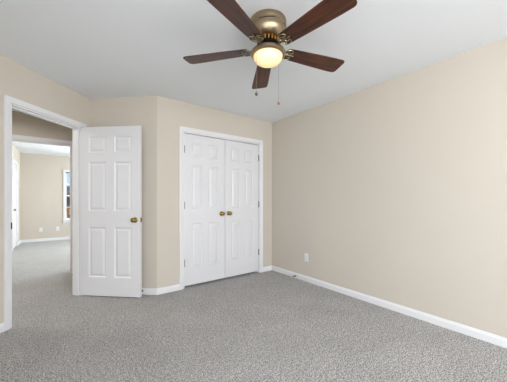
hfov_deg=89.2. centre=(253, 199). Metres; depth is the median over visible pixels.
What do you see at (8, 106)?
trim
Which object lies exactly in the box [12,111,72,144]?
wall
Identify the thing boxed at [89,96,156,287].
wall
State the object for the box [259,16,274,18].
vent
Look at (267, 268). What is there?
baseboard
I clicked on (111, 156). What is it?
door
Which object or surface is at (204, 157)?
door
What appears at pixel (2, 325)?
baseboard
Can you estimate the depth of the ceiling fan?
1.74 m
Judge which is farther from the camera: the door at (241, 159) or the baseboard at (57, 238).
the baseboard at (57, 238)
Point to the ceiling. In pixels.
(93, 49)
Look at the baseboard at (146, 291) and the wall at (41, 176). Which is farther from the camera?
the wall at (41, 176)
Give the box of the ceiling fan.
[183,0,356,104]
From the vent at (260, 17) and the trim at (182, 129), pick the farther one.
the trim at (182, 129)
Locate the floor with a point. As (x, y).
(268, 326)
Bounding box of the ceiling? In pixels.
[0,0,506,156]
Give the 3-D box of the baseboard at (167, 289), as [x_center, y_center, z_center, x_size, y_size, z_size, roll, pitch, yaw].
[-1.071,1.122,3.226,0.284,0.076,0.014,0,0,-37]
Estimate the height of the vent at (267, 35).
0.035 m
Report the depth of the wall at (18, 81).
2.48 m
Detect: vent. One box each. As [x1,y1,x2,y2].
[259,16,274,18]
[262,32,278,39]
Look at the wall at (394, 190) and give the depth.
2.59 m
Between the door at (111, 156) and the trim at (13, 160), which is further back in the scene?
the trim at (13, 160)
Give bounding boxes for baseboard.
[0,322,4,332]
[20,237,69,242]
[142,288,156,294]
[157,284,178,294]
[263,265,271,271]
[272,265,506,347]
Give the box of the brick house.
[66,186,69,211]
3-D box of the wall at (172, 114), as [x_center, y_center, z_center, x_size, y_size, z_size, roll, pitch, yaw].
[-0.427,-0.060,3.792,1.981,2.440,0.120,0,0,-37]
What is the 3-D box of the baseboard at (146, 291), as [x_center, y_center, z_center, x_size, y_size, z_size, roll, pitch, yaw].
[-1.626,1.122,3.191,0.899,0.076,0.014,0,0,6]
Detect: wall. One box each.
[0,54,88,323]
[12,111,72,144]
[12,144,19,241]
[20,153,69,239]
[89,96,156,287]
[157,96,271,287]
[272,37,506,337]
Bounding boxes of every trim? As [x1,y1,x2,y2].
[4,95,86,330]
[12,134,72,272]
[12,158,17,248]
[179,126,262,289]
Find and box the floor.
[0,239,506,381]
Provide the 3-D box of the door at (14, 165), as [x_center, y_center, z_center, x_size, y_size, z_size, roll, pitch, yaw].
[-5.727,0.143,6.169,0.103,2.010,0.750,0,0,-37]
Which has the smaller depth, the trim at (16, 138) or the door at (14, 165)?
the trim at (16, 138)
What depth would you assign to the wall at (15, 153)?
6.71 m
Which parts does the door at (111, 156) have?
knob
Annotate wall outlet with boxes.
[304,253,307,261]
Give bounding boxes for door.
[13,164,15,247]
[81,126,141,296]
[184,133,224,285]
[225,140,258,277]
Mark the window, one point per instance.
(65, 220)
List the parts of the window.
frame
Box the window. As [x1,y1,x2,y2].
[62,170,69,222]
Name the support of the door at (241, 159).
in the wall at (172, 114)
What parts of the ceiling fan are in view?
blade, blade, pull chain, blade, lamp shade, blade, blade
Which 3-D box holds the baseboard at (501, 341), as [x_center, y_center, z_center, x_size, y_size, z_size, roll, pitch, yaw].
[1.987,1.122,2.006,0.014,0.076,5.631,0,0,-37]

